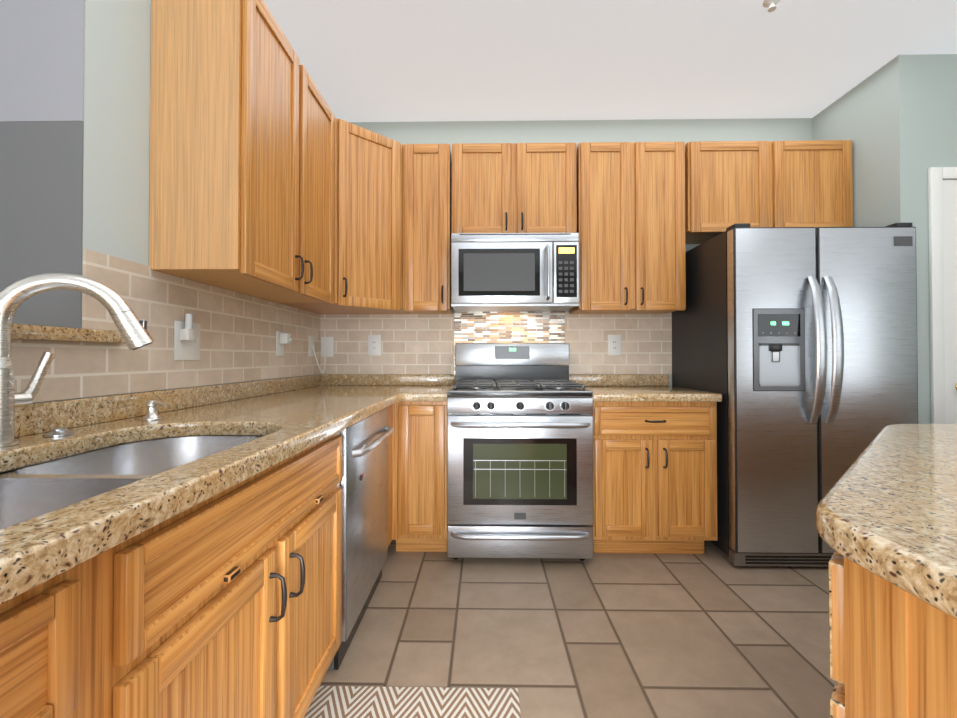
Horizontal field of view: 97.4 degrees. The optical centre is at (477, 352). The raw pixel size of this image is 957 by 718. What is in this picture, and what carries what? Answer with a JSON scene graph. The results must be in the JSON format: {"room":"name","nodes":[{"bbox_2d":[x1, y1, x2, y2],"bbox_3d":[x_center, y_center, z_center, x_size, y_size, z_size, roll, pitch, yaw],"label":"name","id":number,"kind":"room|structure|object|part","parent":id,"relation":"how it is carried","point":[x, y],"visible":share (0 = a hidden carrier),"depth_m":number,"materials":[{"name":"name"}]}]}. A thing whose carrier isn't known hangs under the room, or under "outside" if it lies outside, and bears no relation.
{"room":"kitchen","nodes":[
{"label":"kitchen","id":0,"kind":"room"},
{"bbox_2d":[0,121,83,327],"bbox_3d":[-3.241,0.217,1.214,4.254,1.743,0.004,0,-1,1],"label":"wall","id":1,"kind":"structure","parent":0,"point":[41,197],"depth_m":1.19,"materials":[{"name":"grey paint"}]},
{"bbox_2d":[0,0,84,121],"bbox_3d":[-3.241,-1.133,1.228,4.254,0.957,0.004,0,-1,1],"label":"soffit","id":2,"kind":"structure","parent":0,"point":[42,51],"depth_m":1.19,"materials":[{"name":"grey paint"}]},
{"bbox_2d":[34,398,79,402],"bbox_3d":[-1.208,0.506,-0.918,0.120,1.118,4.193,0,-1,1],"label":"wall","id":3,"kind":"structure","parent":0,"point":[56,400],"depth_m":1.11,"materials":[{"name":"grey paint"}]},
{"bbox_2d":[0,339,84,402],"bbox_3d":[-1.136,0.030,-0.413,0.008,0.156,3.193,0,-1,1],"label":"wall tile","id":4,"kind":"structure","parent":3,"relation":"attached to","point":[63,379],"depth_m":1.10,"materials":[{"name":"tile"}]},
{"bbox_2d":[12,323,124,342],"bbox_3d":[-1.249,-0.071,-0.854,0.276,0.037,4.307,0,-1,1],"label":"wall ledge","id":5,"kind":"object","parent":3,"relation":"on","point":[38,332],"visible":0.81,"depth_m":1.10,"materials":[{"name":"beige stone"}]},
{"bbox_2d":[82,249,319,396],"bbox_3d":[-1.096,-0.075,2.038,0.008,0.419,1.707,0,-1,1],"label":"wall tile","id":6,"kind":"structure","parent":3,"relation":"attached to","point":[238,337],"depth_m":1.58,"materials":[{"name":"tile"}]},
{"bbox_2d":[174,314,199,359],"bbox_3d":[-1.079,-0.058,1.590,0.040,0.172,0.135,0,-1,1],"label":"switch plate","id":7,"kind":"object","parent":6,"relation":"attached to","point":[187,339],"visible":1,"depth_m":1.56,"materials":[{"name":"white plastic"}]},
{"bbox_2d":[276,331,292,355],"bbox_3d":[-1.057,-0.049,2.310,0.060,0.135,0.085,0,-1,1],"label":"outlet","id":8,"kind":"object","parent":6,"relation":"attached to","point":[282,338],"visible":1,"depth_m":2.29,"materials":[{"name":"white plastic"}]},
{"bbox_2d":[309,335,314,355],"bbox_3d":[-1.076,-0.045,2.730,0.009,0.135,0.085,0,-1,1],"label":"jack","id":9,"kind":"object","parent":6,"relation":"attached to","point":[311,343],"visible":1,"depth_m":2.72,"materials":[{"name":"white plastic"}]},
{"bbox_2d":[82,0,316,397],"bbox_3d":[-1.160,-0.252,2.041,0.120,2.700,1.707,0,-1,1],"label":"wall pier","id":10,"kind":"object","parent":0,"point":[116,158],"visible":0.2,"depth_m":1.30,"materials":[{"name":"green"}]},
{"bbox_2d":[149,0,334,304],"bbox_3d":[-0.921,-0.778,1.852,0.361,1.028,0.864,0,-1,1],"label":"upper cabinet","id":11,"kind":"object","parent":10,"relation":"attached to","point":[242,162],"visible":1,"depth_m":1.43,"materials":[{"name":"brown wood"}]},
{"bbox_2d":[320,540,835,717],"bbox_3d":[-0.188,1.099,-0.077,10.600,0.050,6.120,0,-1,1],"label":"floor","id":12,"kind":"structure","parent":0,"point":[712,631],"depth_m":1.63,"materials":[{"name":"tile"}]},
{"bbox_2d":[0,540,127,717],"bbox_3d":[-0.798,0.657,0.259,0.659,0.842,0.536,0,-1,1],"label":"base cabinet","id":13,"kind":"object","parent":12,"relation":"on","point":[64,639],"depth_m":0.48,"materials":[{"name":"brown wood"}]},
{"bbox_2d":[0,374,447,604],"bbox_3d":[-0.661,0.178,0.430,0.930,0.118,4.899,0,-1,1],"label":"countertop","id":14,"kind":"structure","parent":13,"relation":"on","point":[286,418],"depth_m":1.05,"materials":[{"name":"stone"}]},
{"bbox_2d":[44,427,73,436],"bbox_3d":[-1.020,0.192,1.027,0.052,0.018,0.051,0,-1,1],"label":"button","id":15,"kind":"object","parent":14,"relation":"on","point":[59,431],"visible":1,"depth_m":1.01,"materials":[{"name":"silver metal"}]},
{"bbox_2d":[0,272,153,446],"bbox_3d":[-0.938,0.008,0.974,0.254,0.384,0.201,0,-1,1],"label":"faucet","id":16,"kind":"object","parent":14,"relation":"on","point":[129,324],"visible":1,"depth_m":0.94,"materials":[{"name":"silver metal"}]},
{"bbox_2d":[0,435,261,529],"bbox_3d":[-0.746,0.350,0.778,0.461,0.215,0.975,0,-1,1],"label":"sink","id":17,"kind":"object","parent":14,"relation":"in","point":[31,491],"visible":0.27,"depth_m":0.95,"materials":[{"name":"silver metal"}]},
{"bbox_2d":[142,400,166,420],"bbox_3d":[-0.977,0.174,1.283,0.086,0.058,0.053,0,-1,1],"label":"soap dispenser","id":18,"kind":"object","parent":14,"relation":"on","point":[151,406],"visible":1,"depth_m":1.27,"materials":[{"name":"silver metal"}]},
{"bbox_2d":[128,432,341,717],"bbox_3d":[-0.786,0.665,0.980,0.659,0.842,0.908,0,-1,1],"label":"base cabinet","id":19,"kind":"object","parent":12,"relation":"on","point":[226,603],"depth_m":0.84,"materials":[{"name":"brown wood"}]},
{"bbox_2d":[328,407,392,669],"bbox_3d":[-0.722,0.669,1.745,0.665,0.826,0.619,0,-1,1],"label":"dishwasher","id":20,"kind":"object","parent":12,"relation":"on","point":[364,484],"visible":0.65,"depth_m":1.62,"materials":[{"name":"grey metal"}]},
{"bbox_2d":[387,405,391,547],"bbox_3d":[-0.777,0.678,2.162,0.639,0.842,0.203,0,-1,1],"label":"base cabinet","id":21,"kind":"object","parent":12,"relation":"on","point":[389,528],"depth_m":2.18,"materials":[{"name":"brown wood"}]},
{"bbox_2d":[304,686,520,717],"bbox_3d":[-0.214,1.081,0.888,0.673,0.007,0.950,0,-1,1],"label":"rug","id":22,"kind":"object","parent":12,"relation":"on","point":[376,702],"visible":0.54,"depth_m":1.30,"materials":[{"name":"fabric"}]},
{"bbox_2d":[392,401,447,551],"bbox_3d":[-0.624,0.682,2.559,0.930,0.842,0.628,0,-1,1],"label":"base cabinet","id":23,"kind":"object","parent":12,"relation":"on","point":[419,479],"visible":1,"depth_m":2.25,"materials":[{"name":"brown wood"}]},
{"bbox_2d":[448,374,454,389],"bbox_3d":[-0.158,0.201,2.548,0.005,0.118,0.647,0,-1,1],"label":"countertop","id":24,"kind":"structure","parent":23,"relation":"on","point":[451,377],"depth_m":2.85,"materials":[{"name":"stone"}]},
{"bbox_2d":[447,343,592,560],"bbox_3d":[0.224,0.517,2.472,0.759,1.170,0.758,0,-1,1],"label":"range","id":25,"kind":"object","parent":12,"relation":"on","point":[519,450],"visible":1,"depth_m":2.16,"materials":[{"name":"silver metal"}]},
{"bbox_2d":[591,402,716,553],"bbox_3d":[0.943,0.682,2.515,0.666,0.842,0.665,0,-1,1],"label":"base cabinet","id":26,"kind":"object","parent":12,"relation":"on","point":[654,477],"visible":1,"depth_m":2.23,"materials":[{"name":"brown wood"}]},
{"bbox_2d":[569,374,721,401],"bbox_3d":[0.946,0.201,2.530,0.681,0.118,0.647,0,-1,1],"label":"countertop","id":27,"kind":"structure","parent":26,"relation":"on","point":[605,387],"depth_m":2.51,"materials":[{"name":"stone"}]},
{"bbox_2d":[672,223,917,566],"bbox_3d":[1.758,0.223,2.431,0.910,1.758,0.796,0,-1,1],"label":"refrigerator","id":28,"kind":"object","parent":12,"relation":"on","point":[796,347],"visible":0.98,"depth_m":2.11,"materials":[{"name":"silver metal"}]},
{"bbox_2d":[828,560,956,717],"bbox_3d":[2.000,0.649,-0.452,3.133,0.841,3.233,0,-1,1],"label":"kitchen island","id":29,"kind":"object","parent":12,"relation":"on","point":[888,658],"depth_m":0.46,"materials":[{"name":"wood"}]},
{"bbox_2d":[816,424,956,631],"bbox_3d":[2.004,0.207,-0.430,3.204,0.042,3.268,0,-1,1],"label":"island countertop","id":30,"kind":"structure","parent":29,"relation":"on","point":[891,518],"depth_m":0.51,"materials":[{"name":"beige stone"}]},
{"bbox_2d":[349,118,811,385],"bbox_3d":[1.978,-0.243,2.902,6.366,2.700,0.120,0,-1,1],"label":"wall","id":31,"kind":"structure","parent":0,"point":[651,130],"depth_m":2.88,"materials":[{"name":"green paint"}]},
{"bbox_2d":[280,118,409,313],"bbox_3d":[-0.775,-0.770,2.587,0.629,1.028,0.611,0,-1,1],"label":"upper cabinet","id":32,"kind":"object","parent":31,"relation":"attached to","point":[368,275],"visible":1,"depth_m":2.42,"materials":[{"name":"brown wood"}]},
{"bbox_2d":[403,144,452,313],"bbox_3d":[-0.312,-0.769,2.704,0.287,1.028,0.361,0,-1,1],"label":"upper cabinet","id":33,"kind":"object","parent":31,"relation":"attached to","point":[427,200],"visible":1,"depth_m":2.57,"materials":[{"name":"brown wood"}]},
{"bbox_2d":[320,311,671,373],"bbox_3d":[0.121,0.011,2.865,2.398,0.592,0.010,0,-1,1],"label":"wall tile","id":34,"kind":"structure","parent":31,"relation":"attached to","point":[418,343],"depth_m":2.86,"materials":[{"name":"tile"}]},
{"bbox_2d":[313,337,332,371],"bbox_3d":[-1.031,0.009,2.803,0.085,0.241,0.155,0,-1,1],"label":"outlet","id":35,"kind":"object","parent":34,"relation":"attached to","point":[327,342],"depth_m":2.88,"materials":[{"name":"white plastic"}]},
{"bbox_3d":[-1.042,0.042,2.799,0.056,0.174,0.146,0,-1,1],"label":"electrical outlet with cord","id":36,"kind":"part","parent":35,"relation":"part of","materials":[{"name":"white plastic"}]},
{"bbox_2d":[368,335,380,354],"bbox_3d":[-0.705,-0.053,2.872,0.088,0.140,0.008,0,-1,1],"label":"outlet","id":37,"kind":"object","parent":34,"relation":"attached to","point":[374,344],"visible":1,"depth_m":2.87,"materials":[{"name":"white plastic"}]},
{"bbox_2d":[608,335,620,354],"bbox_3d":[0.926,-0.053,2.845,0.088,0.140,0.008,0,-1,1],"label":"electrical outlet","id":38,"kind":"object","parent":34,"relation":"attached to","point":[614,344],"visible":1,"depth_m":2.84,"materials":[{"name":"white plastic"}]},
{"bbox_2d":[452,143,576,232],"bbox_3d":[0.225,-0.996,2.698,0.764,0.574,0.361,0,-1,1],"label":"upper cabinet","id":39,"kind":"object","parent":31,"relation":"attached to","point":[513,187],"visible":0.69,"depth_m":2.56,"materials":[{"name":"brown wood"}]},
{"bbox_2d":[451,233,578,310],"bbox_3d":[0.223,-0.491,2.651,0.754,0.432,0.442,0,-1,1],"label":"microwave","id":40,"kind":"object","parent":39,"relation":"attached to","point":[514,271],"visible":1,"depth_m":2.47,"materials":[{"name":"silver metal"}]},
{"bbox_2d":[569,142,685,313],"bbox_3d":[0.942,-0.769,2.684,0.644,1.028,0.361,0,-1,1],"label":"upper cabinet","id":41,"kind":"object","parent":31,"relation":"attached to","point":[631,214],"visible":1,"depth_m":2.55,"materials":[{"name":"brown wood"}]},
{"bbox_2d":[685,140,852,243],"bbox_3d":[1.773,-1.005,2.691,0.982,0.556,0.324,0,-1,1],"label":"upper cabinet","id":42,"kind":"object","parent":31,"relation":"attached to","point":[778,183],"visible":0.73,"depth_m":2.54,"materials":[{"name":"brown wood"}]},
{"bbox_2d":[263,0,956,121],"bbox_3d":[-0.188,-1.651,-0.047,10.600,0.050,6.120,0,-1,1],"label":"ceiling","id":43,"kind":"structure","parent":0,"point":[435,60],"depth_m":2.25,"materials":[{"name":"grey paint"}]},
{"bbox_2d":[763,0,779,11],"bbox_3d":[1.339,-1.583,1.914,0.070,0.040,0.070,0,-1,1],"label":"sprinkler","id":44,"kind":"object","parent":43,"relation":"attached to","point":[770,4],"visible":1,"depth_m":1.91,"materials":[{"name":"silver plastic"}]},
{"bbox_2d":[812,54,956,423],"bbox_3d":[3.710,-0.247,2.516,2.890,2.700,0.596,0,-1,1],"label":"wall block","id":45,"kind":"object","parent":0,"point":[894,120],"visible":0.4,"depth_m":2.25,"materials":[{"name":"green paint"}]},
{"bbox_2d":[928,167,956,423],"bbox_3d":[2.848,0.056,2.191,0.892,2.086,0.074,0,-1,1],"label":"door","id":46,"kind":"structure","parent":45,"relation":"attached to","point":[942,210],"depth_m":2.23,"materials":[{"name":"white wood"}]}
]}

